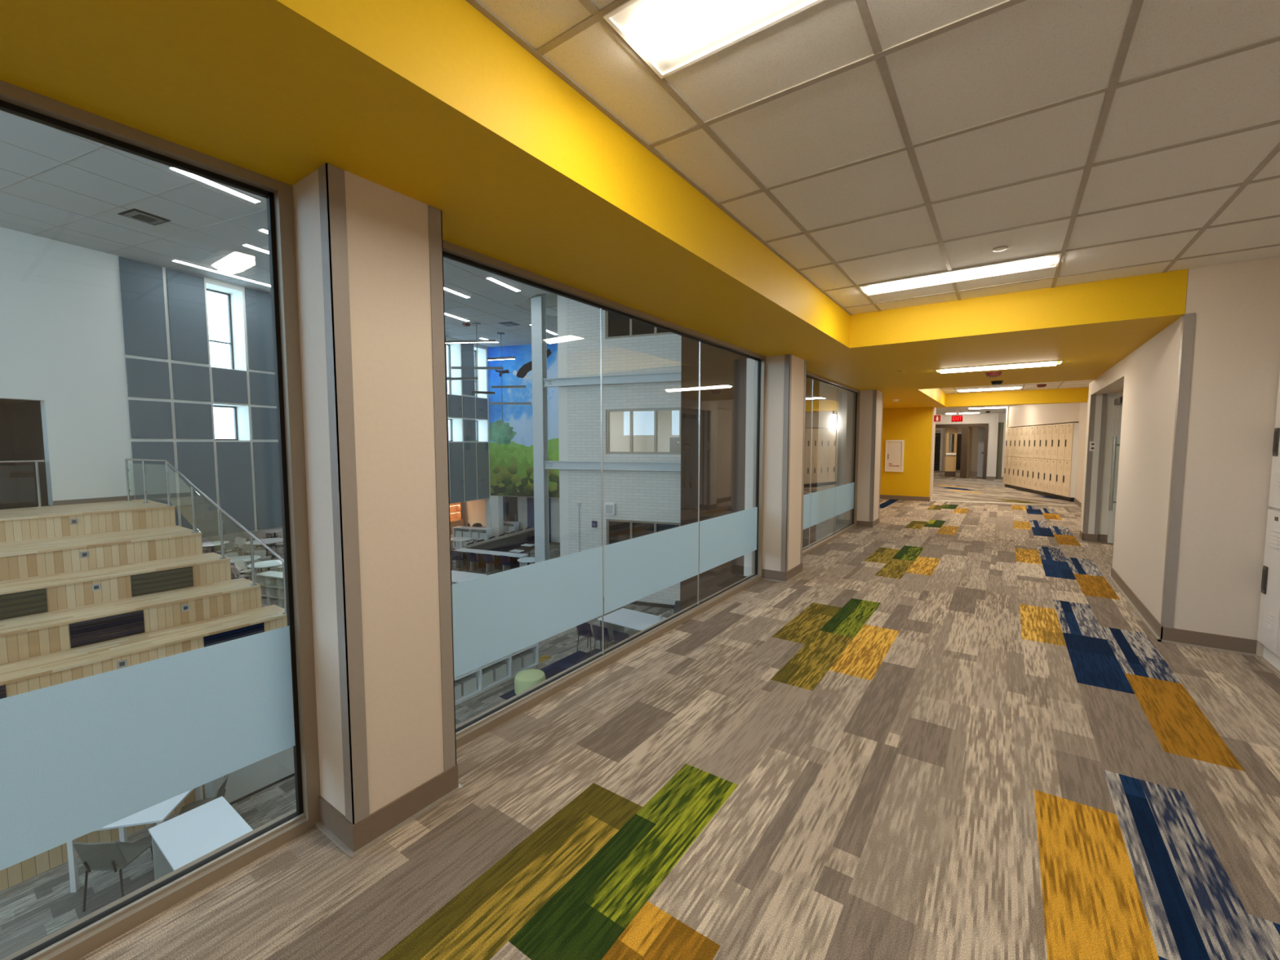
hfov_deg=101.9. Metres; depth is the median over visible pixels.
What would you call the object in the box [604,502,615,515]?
wall speaker
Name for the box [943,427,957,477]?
wooden door
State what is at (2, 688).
cushion
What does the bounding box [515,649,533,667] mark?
storage bin
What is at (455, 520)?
display shelves
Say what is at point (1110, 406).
door frame
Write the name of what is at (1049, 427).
locker
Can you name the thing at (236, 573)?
chair
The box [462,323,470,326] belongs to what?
smoke detector
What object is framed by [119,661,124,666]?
socket
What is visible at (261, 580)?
storage bin
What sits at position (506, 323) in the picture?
ceiling vent
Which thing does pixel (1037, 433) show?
locker
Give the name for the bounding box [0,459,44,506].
guardrail
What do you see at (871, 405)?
pillar
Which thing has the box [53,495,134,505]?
baseboard
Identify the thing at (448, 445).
acoustic panel
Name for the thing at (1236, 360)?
wall pier
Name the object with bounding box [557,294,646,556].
wall
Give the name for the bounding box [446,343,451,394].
window
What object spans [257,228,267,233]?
recessed light
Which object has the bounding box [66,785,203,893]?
table
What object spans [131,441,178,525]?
acoustic panel
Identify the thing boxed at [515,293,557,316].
ceiling
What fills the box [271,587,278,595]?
storage bin
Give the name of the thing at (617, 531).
window
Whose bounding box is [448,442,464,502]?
acoustic panel
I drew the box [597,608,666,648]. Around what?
table
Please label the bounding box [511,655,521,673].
storage bin
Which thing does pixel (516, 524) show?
bookcase
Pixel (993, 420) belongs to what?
wall
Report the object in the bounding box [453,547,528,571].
table
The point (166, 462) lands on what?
guardrail
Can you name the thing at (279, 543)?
chair
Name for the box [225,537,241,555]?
chair
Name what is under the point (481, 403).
acoustic panel
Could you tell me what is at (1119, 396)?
door
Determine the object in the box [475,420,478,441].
window
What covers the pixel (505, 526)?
storage bin
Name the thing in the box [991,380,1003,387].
dome camera
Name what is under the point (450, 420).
window
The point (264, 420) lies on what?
acoustic panel
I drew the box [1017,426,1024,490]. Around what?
locker
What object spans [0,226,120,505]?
wall
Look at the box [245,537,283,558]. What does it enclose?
round table
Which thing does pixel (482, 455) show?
acoustic panel
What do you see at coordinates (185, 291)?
acoustic panel
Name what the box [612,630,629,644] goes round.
chair
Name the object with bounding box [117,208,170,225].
ceiling vent
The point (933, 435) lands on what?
trim
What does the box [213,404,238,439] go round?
window
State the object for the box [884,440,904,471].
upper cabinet
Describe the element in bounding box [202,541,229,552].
round table
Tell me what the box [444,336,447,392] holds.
acoustic panel
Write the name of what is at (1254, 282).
wall
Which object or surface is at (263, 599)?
storage bin
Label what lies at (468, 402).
acoustic panel
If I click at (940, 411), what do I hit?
ceiling
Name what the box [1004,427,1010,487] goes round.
locker
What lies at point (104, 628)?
cushion
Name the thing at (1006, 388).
recessed light
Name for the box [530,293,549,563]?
steel column
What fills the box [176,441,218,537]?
acoustic panel
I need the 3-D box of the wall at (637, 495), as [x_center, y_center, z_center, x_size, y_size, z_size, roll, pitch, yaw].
[2.204,-1.625,15.363,10.250,11.260,0.301,1,4,20]
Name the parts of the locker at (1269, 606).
handle, door, door, handle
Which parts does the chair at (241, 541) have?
backrest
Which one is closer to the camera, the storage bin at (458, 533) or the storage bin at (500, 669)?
the storage bin at (500, 669)
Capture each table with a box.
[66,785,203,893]
[148,795,253,879]
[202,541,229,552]
[230,555,261,579]
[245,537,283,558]
[247,560,282,571]
[260,528,282,546]
[450,536,474,549]
[451,570,487,584]
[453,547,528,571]
[509,549,524,553]
[517,557,534,564]
[520,543,534,557]
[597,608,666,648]
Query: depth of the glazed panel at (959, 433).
26.41 m
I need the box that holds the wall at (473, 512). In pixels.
[461,498,485,526]
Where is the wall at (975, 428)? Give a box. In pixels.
[933,426,984,471]
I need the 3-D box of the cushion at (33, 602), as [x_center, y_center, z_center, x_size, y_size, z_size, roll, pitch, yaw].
[-10.133,2.025,8.248,0.034,0.392,0.950,3,5,35]
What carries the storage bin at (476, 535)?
on the bookcase at (488, 531)
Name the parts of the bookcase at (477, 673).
shelf, shelf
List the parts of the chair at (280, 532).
backrest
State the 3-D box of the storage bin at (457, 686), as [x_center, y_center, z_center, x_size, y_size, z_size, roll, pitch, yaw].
[-3.713,4.156,10.186,0.280,0.273,0.296,3,5,35]
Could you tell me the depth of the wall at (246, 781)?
7.55 m
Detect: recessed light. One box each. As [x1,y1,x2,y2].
[168,166,261,203]
[171,259,271,286]
[242,243,269,253]
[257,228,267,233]
[444,286,470,297]
[444,312,469,321]
[485,276,520,291]
[528,324,557,334]
[603,0,824,79]
[857,253,1061,296]
[934,360,1063,373]
[944,412,981,413]
[956,386,1022,391]
[967,406,1007,408]
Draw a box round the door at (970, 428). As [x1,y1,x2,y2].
[966,426,972,478]
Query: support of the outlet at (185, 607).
attached to the stairs
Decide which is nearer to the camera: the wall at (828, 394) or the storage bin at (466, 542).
the wall at (828, 394)
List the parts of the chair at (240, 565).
backrest, seat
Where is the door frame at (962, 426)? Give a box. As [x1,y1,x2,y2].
[935,423,965,478]
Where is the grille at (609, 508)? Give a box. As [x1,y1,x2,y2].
[605,504,613,514]
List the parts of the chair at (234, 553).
backrest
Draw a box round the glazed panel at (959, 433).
[949,431,961,469]
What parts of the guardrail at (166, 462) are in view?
post, post, post, post, handrail, post, post, post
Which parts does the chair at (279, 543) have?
seat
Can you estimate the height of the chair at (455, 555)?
0.843 m
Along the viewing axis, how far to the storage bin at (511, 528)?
26.65 m
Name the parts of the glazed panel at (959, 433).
frame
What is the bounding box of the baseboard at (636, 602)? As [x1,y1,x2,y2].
[603,597,674,608]
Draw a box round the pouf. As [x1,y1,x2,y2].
[514,668,545,694]
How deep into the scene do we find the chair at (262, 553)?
20.75 m
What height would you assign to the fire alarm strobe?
0.054 m
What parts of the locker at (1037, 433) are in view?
door, door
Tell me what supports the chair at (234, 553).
on the floor at (38, 906)
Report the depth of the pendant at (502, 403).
22.12 m
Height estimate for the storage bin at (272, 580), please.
0.194 m
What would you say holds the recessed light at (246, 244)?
in the ceiling at (26, 134)
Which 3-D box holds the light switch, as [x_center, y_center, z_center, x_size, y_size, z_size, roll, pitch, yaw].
[6.528,-0.487,7.489,0.070,0.140,0.010,3,5,35]
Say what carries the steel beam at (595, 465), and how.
attached to the wall at (637, 495)
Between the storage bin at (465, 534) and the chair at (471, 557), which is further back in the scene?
the storage bin at (465, 534)
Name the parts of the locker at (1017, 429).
door, door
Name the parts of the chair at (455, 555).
backrest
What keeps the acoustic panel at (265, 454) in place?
attached to the wall at (124, 440)
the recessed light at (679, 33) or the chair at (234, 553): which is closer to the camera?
the recessed light at (679, 33)
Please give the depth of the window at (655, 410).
16.08 m
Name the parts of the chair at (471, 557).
backrest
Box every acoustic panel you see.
[118,256,168,359]
[125,357,170,399]
[128,400,173,438]
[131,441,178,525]
[165,267,208,364]
[171,363,211,401]
[173,402,213,439]
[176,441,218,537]
[212,367,248,404]
[216,441,254,534]
[244,287,275,372]
[248,371,276,405]
[250,406,278,439]
[253,441,282,529]
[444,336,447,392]
[448,394,462,417]
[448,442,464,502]
[448,444,449,493]
[461,342,475,395]
[462,395,475,417]
[462,419,475,440]
[463,442,477,501]
[475,397,488,418]
[476,442,489,499]
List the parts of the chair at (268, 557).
backrest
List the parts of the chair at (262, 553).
seat, backrest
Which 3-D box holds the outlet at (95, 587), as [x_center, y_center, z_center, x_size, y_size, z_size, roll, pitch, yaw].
[-9.536,1.883,9.110,0.009,0.110,0.110,3,5,35]
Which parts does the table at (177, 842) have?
leg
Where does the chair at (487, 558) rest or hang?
on the floor at (38, 906)
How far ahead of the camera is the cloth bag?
26.96 m
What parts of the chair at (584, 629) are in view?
backrest, seat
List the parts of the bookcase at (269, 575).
shelf, shelf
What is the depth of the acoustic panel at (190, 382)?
14.33 m
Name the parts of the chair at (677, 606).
backrest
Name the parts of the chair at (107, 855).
leg, backrest, seat, leg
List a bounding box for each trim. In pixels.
[929,406,936,501]
[932,500,1077,506]
[1080,399,1088,510]
[1082,394,1106,534]
[1160,312,1195,628]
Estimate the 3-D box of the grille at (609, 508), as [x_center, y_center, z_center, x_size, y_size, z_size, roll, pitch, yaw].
[-0.972,0.924,16.375,0.250,0.280,0.008,1,4,20]
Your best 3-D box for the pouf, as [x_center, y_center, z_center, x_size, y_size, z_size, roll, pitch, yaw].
[-2.231,4.148,10.548,0.620,0.420,0.620,3,5,35]
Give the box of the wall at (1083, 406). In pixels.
[1074,402,1087,502]
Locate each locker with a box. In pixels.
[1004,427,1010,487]
[1008,427,1015,488]
[1012,426,1020,489]
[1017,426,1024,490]
[1021,426,1030,492]
[1026,426,1035,493]
[1031,425,1040,493]
[1037,425,1046,495]
[1043,424,1052,497]
[1048,423,1059,497]
[1055,423,1066,499]
[1062,422,1079,502]
[1257,370,1279,671]
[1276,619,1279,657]
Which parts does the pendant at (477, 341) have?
stem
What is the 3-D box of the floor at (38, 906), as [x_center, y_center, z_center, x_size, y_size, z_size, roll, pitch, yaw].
[-8.379,3.770,19.057,30.700,0.001,33.000,3,5,35]
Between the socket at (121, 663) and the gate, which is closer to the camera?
the socket at (121, 663)
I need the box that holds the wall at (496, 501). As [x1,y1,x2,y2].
[490,342,552,537]
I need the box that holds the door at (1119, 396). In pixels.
[1106,391,1123,544]
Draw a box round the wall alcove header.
[1091,357,1125,394]
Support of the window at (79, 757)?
on the floor at (952, 735)
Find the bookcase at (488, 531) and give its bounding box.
[452,525,493,549]
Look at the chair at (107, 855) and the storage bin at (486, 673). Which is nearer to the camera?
the chair at (107, 855)
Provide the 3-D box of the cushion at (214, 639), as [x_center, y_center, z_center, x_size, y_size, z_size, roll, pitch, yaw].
[-7.230,2.868,9.286,0.034,0.392,0.890,3,5,35]
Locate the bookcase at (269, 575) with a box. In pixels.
[254,570,284,608]
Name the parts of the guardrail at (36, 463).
handrail, post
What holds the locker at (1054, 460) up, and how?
on the floor at (956, 490)
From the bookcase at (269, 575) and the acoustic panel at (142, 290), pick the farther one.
the bookcase at (269, 575)
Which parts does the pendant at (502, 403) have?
stem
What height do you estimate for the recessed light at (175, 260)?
0.019 m
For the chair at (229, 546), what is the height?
0.843 m
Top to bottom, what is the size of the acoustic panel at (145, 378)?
0.965 m
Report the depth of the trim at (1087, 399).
11.01 m
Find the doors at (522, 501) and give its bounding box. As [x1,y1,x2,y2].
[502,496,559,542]
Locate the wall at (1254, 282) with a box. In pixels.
[1185,256,1279,313]
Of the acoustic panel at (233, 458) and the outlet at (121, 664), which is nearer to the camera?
the outlet at (121, 664)
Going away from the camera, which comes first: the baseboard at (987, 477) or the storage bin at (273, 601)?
the storage bin at (273, 601)
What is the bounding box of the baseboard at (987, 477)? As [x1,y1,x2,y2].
[986,476,1003,479]
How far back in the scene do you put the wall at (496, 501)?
25.66 m
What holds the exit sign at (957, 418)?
hanging from the ceiling at (940, 411)
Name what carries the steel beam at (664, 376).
attached to the wall at (637, 495)
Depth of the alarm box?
16.68 m
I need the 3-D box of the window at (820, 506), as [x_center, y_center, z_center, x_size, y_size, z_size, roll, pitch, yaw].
[2.610,-0.249,7.348,0.105,2.310,3.700,3,5,35]
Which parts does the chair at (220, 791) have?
seat, backrest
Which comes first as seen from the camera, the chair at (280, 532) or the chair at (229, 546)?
the chair at (229, 546)
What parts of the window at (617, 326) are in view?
pane, pane, pane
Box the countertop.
[453,547,528,557]
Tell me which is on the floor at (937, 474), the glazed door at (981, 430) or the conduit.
the glazed door at (981, 430)
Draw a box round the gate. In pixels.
[933,428,942,471]
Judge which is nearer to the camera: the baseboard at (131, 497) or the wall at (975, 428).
the baseboard at (131, 497)
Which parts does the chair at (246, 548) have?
backrest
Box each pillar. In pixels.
[293,162,463,859]
[743,354,806,582]
[844,389,883,528]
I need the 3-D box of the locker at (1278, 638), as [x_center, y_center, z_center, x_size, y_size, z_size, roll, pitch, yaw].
[3.978,0.252,2.948,0.324,1.920,0.301,3,5,35]
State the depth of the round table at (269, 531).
26.14 m
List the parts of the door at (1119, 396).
pull handle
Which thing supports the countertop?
on the table at (513, 557)
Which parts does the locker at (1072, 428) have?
door, door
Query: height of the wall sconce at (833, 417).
0.360 m
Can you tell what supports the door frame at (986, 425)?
attached to the wall at (993, 420)
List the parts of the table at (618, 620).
leg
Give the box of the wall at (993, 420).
[935,413,1006,476]
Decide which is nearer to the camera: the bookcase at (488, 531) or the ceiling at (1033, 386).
the ceiling at (1033, 386)
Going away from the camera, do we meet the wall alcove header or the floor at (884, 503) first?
the wall alcove header
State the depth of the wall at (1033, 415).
14.62 m
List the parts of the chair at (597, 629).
backrest, seat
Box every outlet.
[70,518,78,524]
[80,551,88,557]
[91,583,101,591]
[116,659,127,668]
[181,604,189,611]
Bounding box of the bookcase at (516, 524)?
[503,520,519,533]
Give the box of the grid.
[465,0,1279,315]
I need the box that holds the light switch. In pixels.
[1088,441,1096,451]
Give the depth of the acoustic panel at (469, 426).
24.13 m
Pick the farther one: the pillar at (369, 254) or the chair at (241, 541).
the chair at (241, 541)
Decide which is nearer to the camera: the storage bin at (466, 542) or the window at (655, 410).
the window at (655, 410)
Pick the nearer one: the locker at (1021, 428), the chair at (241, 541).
the locker at (1021, 428)
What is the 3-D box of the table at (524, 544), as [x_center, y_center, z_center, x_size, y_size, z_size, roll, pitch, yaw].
[-4.851,3.163,22.470,0.480,0.730,0.360,2,4,23]
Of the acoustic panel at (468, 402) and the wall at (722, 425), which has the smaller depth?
the wall at (722, 425)
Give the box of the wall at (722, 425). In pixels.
[680,336,819,610]
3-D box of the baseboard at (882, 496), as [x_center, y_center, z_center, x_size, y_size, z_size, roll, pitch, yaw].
[6.622,0.451,13.117,1.230,0.105,0.030,3,5,35]
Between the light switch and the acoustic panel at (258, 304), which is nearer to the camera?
the light switch
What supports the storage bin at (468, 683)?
on the bookcase at (477, 673)
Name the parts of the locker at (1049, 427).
door, door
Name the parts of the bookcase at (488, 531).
panel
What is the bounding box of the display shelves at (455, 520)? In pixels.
[449,502,463,533]
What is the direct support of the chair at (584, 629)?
on the floor at (38, 906)
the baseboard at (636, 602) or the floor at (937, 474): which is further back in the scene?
the floor at (937, 474)
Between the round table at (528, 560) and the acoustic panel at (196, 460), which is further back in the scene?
the round table at (528, 560)
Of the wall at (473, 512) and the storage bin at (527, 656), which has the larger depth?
the wall at (473, 512)
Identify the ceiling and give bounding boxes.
[0,0,1188,408]
[0,110,557,346]
[477,0,1279,314]
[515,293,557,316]
[936,404,1016,414]
[940,379,1093,394]
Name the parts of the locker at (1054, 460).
door, door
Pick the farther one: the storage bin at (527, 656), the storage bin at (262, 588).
the storage bin at (262, 588)
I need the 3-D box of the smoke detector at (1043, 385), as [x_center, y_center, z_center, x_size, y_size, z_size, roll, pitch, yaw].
[8.149,-1.908,10.543,0.180,0.059,0.180,3,5,35]
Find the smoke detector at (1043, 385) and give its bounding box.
[1035,383,1046,387]
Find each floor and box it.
[0,533,674,959]
[75,499,1279,959]
[879,498,899,510]
[887,478,1079,507]
[933,471,1003,480]
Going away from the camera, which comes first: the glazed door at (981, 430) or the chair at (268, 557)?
the chair at (268, 557)
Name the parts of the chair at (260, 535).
backrest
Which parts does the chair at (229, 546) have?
backrest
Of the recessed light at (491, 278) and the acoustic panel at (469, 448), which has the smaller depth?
the recessed light at (491, 278)
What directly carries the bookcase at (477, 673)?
on the floor at (38, 906)
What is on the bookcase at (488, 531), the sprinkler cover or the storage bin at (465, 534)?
the storage bin at (465, 534)
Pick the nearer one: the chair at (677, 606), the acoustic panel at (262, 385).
the chair at (677, 606)
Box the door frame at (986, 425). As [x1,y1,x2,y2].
[964,423,988,479]
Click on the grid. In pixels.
(597, 15)
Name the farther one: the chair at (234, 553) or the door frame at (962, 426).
the door frame at (962, 426)
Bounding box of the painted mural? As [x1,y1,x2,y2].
[487,342,559,497]
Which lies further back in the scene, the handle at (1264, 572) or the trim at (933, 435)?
the trim at (933, 435)
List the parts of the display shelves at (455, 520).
panel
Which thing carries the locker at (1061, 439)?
on the floor at (956, 490)
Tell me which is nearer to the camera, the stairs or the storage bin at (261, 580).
the stairs
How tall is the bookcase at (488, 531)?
1.060 m
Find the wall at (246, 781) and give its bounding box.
[204,746,294,804]
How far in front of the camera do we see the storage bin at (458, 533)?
25.09 m
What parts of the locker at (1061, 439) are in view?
door, door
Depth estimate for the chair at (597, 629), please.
12.17 m
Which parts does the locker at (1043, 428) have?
door, door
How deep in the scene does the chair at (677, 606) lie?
14.07 m
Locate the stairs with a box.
[0,498,287,891]
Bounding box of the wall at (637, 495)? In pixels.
[557,297,681,604]
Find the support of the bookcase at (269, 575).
on the floor at (38, 906)
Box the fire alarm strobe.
[985,371,1002,377]
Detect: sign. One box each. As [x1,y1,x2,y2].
[933,414,941,422]
[951,410,963,422]
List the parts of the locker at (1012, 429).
door, door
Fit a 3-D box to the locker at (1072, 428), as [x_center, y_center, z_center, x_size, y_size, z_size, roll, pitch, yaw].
[10.704,-0.440,12.796,0.314,1.920,0.379,1,4,18]
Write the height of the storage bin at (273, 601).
0.194 m
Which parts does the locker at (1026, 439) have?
door, door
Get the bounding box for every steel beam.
[542,371,680,386]
[543,461,680,471]
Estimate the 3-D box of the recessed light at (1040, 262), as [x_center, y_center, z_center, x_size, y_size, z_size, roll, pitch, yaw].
[2.233,-1.442,3.717,1.200,0.040,0.300,3,5,35]
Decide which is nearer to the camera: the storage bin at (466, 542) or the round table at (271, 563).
the round table at (271, 563)
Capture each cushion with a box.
[0,588,48,619]
[0,684,6,698]
[68,609,145,648]
[130,566,193,596]
[203,622,264,647]
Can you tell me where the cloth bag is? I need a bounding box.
[471,522,482,527]
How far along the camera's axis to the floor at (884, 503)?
12.56 m
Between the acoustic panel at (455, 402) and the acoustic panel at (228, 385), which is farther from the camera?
the acoustic panel at (455, 402)
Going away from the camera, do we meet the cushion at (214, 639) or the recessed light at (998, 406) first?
the cushion at (214, 639)
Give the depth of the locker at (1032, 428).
15.00 m
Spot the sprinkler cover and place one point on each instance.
(997, 249)
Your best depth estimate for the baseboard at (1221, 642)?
3.69 m
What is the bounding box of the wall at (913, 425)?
[880,407,933,497]
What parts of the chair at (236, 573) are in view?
backrest, seat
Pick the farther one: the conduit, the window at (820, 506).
the conduit
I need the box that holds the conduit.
[576,502,581,551]
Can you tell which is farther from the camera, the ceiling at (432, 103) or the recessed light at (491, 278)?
the recessed light at (491, 278)
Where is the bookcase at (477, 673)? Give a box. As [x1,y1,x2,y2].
[453,642,538,706]
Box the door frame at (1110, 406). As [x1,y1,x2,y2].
[1080,382,1115,534]
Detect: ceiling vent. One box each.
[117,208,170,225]
[497,321,519,326]
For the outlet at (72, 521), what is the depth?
10.68 m
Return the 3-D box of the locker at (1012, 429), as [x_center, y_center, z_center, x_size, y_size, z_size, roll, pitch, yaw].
[11.916,-0.693,16.418,0.314,1.920,0.379,1,4,18]
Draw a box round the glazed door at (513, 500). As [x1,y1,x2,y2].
[508,496,517,521]
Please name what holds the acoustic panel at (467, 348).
attached to the wall at (124, 440)
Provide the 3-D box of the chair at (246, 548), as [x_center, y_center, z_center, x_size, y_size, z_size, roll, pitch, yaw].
[-16.729,3.123,22.367,0.456,0.843,0.536,0,4,-3]
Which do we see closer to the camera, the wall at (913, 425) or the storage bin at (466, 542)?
the wall at (913, 425)
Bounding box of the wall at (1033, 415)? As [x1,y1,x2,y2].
[1002,402,1079,486]
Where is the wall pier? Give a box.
[1111,304,1279,656]
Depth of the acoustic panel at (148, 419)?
13.56 m
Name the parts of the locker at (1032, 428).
door, door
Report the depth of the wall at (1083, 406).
11.93 m
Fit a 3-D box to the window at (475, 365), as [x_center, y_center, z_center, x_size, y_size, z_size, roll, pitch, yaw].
[-8.194,-5.112,25.019,0.080,2.330,0.820,2,4,25]
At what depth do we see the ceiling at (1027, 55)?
1.95 m
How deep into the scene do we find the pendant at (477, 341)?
20.37 m
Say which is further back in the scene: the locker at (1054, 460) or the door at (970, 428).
the door at (970, 428)
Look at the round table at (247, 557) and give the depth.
19.72 m
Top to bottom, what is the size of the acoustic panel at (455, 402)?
0.965 m
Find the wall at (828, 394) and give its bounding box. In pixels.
[815,382,847,541]
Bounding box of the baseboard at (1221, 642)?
[1074,497,1257,657]
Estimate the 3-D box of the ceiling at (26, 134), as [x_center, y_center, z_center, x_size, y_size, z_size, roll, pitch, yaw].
[-7.151,-5.613,12.969,27.632,0.055,27.477,3,5,35]
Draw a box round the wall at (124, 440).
[0,252,491,538]
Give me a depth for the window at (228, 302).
15.74 m
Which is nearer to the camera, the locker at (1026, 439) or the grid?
the grid
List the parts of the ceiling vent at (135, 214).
blade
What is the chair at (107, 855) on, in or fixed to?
on the floor at (38, 906)
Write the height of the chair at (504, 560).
0.843 m
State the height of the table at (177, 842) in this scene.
0.740 m
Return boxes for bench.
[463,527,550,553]
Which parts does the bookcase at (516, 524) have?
panel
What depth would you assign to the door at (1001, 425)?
20.57 m
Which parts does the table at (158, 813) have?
leg, leg, leg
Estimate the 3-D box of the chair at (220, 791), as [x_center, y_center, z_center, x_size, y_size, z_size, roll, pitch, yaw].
[-5.525,4.216,6.577,0.536,0.843,0.456,-2,4,-27]
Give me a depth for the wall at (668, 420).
20.39 m
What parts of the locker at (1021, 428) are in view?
door, door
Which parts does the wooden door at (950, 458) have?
kick plate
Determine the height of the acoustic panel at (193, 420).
0.975 m
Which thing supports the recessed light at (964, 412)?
in the ceiling at (940, 411)
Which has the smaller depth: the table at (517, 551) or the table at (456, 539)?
the table at (517, 551)
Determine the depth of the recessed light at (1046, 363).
5.94 m
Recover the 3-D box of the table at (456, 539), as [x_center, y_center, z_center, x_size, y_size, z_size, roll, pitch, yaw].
[-8.284,3.065,23.844,1.000,0.740,0.800,2,4,23]
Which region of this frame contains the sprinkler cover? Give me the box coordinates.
[991,245,1008,252]
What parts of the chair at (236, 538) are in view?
backrest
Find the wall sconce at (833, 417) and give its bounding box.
[830,410,836,431]
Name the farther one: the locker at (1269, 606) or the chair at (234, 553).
the chair at (234, 553)
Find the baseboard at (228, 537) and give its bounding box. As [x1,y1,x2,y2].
[201,527,282,542]
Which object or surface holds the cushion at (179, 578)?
on the stairs
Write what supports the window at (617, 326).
in the wall at (637, 495)
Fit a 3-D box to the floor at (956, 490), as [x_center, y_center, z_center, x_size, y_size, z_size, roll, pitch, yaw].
[13.648,0.307,15.915,22.508,0.001,23.111,3,5,35]
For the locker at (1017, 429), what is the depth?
16.08 m
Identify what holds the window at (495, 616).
on the floor at (952, 735)
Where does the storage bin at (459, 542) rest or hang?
on the bookcase at (488, 531)
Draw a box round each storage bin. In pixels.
[258,576,266,584]
[261,586,266,594]
[261,596,266,604]
[270,577,277,586]
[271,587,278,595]
[271,598,278,605]
[454,681,461,700]
[455,529,466,537]
[455,540,466,546]
[455,675,476,695]
[462,530,469,537]
[463,540,469,546]
[471,531,482,538]
[480,531,486,538]
[481,667,493,687]
[487,662,506,681]
[503,524,510,531]
[508,524,514,531]
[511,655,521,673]
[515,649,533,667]
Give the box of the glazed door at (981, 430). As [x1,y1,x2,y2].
[977,426,984,476]
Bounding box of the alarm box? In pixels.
[591,520,596,527]
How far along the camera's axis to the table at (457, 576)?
17.11 m
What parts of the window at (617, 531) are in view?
pane, pane, pane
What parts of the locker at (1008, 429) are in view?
door, door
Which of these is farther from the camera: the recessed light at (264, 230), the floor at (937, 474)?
the floor at (937, 474)
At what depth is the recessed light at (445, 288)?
16.05 m
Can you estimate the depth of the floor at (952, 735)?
2.11 m
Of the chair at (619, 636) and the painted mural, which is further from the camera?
the painted mural
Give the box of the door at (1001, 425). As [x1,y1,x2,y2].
[995,422,1004,479]
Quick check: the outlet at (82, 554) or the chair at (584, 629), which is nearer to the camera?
the outlet at (82, 554)
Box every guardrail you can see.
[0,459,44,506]
[124,458,286,614]
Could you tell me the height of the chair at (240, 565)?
0.843 m
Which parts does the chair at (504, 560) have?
backrest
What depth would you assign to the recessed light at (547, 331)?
21.72 m
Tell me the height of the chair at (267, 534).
0.843 m
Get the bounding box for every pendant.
[445,322,503,394]
[487,332,531,421]
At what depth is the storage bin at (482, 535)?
24.64 m
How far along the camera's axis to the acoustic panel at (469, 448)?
24.25 m
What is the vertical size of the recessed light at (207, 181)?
0.019 m
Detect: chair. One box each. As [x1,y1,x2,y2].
[72,841,153,911]
[178,773,228,815]
[217,542,235,554]
[224,551,239,571]
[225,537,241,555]
[231,566,252,581]
[234,560,257,579]
[236,537,255,555]
[242,543,261,559]
[246,550,266,573]
[251,555,271,577]
[255,532,271,546]
[257,529,272,537]
[275,530,282,547]
[275,534,283,551]
[450,550,467,571]
[466,551,483,573]
[482,553,499,573]
[498,555,516,572]
[576,622,601,657]
[591,624,614,655]
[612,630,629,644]
[666,600,679,617]
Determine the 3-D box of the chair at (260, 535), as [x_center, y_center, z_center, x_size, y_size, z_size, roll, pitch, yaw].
[-18.397,2.914,25.381,0.456,0.843,0.536,0,4,-1]
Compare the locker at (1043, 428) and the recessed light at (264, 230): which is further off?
the locker at (1043, 428)
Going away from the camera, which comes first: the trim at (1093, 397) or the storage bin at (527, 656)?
the trim at (1093, 397)
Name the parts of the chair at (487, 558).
backrest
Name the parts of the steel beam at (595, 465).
plate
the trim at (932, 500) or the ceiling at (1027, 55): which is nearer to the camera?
the ceiling at (1027, 55)
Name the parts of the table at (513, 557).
modesty panel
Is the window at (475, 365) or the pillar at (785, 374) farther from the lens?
the window at (475, 365)
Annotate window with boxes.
[0,80,320,959]
[206,288,234,368]
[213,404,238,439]
[442,240,765,748]
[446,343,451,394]
[448,418,452,441]
[474,350,476,397]
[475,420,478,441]
[605,311,674,338]
[606,407,680,454]
[606,519,680,545]
[802,371,860,556]
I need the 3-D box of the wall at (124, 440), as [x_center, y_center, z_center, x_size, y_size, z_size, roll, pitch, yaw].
[-12.023,-1.195,17.983,2.200,10.060,17.550,2,4,25]
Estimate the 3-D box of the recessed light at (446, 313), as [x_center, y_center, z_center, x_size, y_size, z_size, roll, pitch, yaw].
[-6.793,-6.009,19.169,0.180,0.019,1.364,2,4,21]
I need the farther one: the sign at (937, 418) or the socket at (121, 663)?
the sign at (937, 418)
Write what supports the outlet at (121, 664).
attached to the stairs

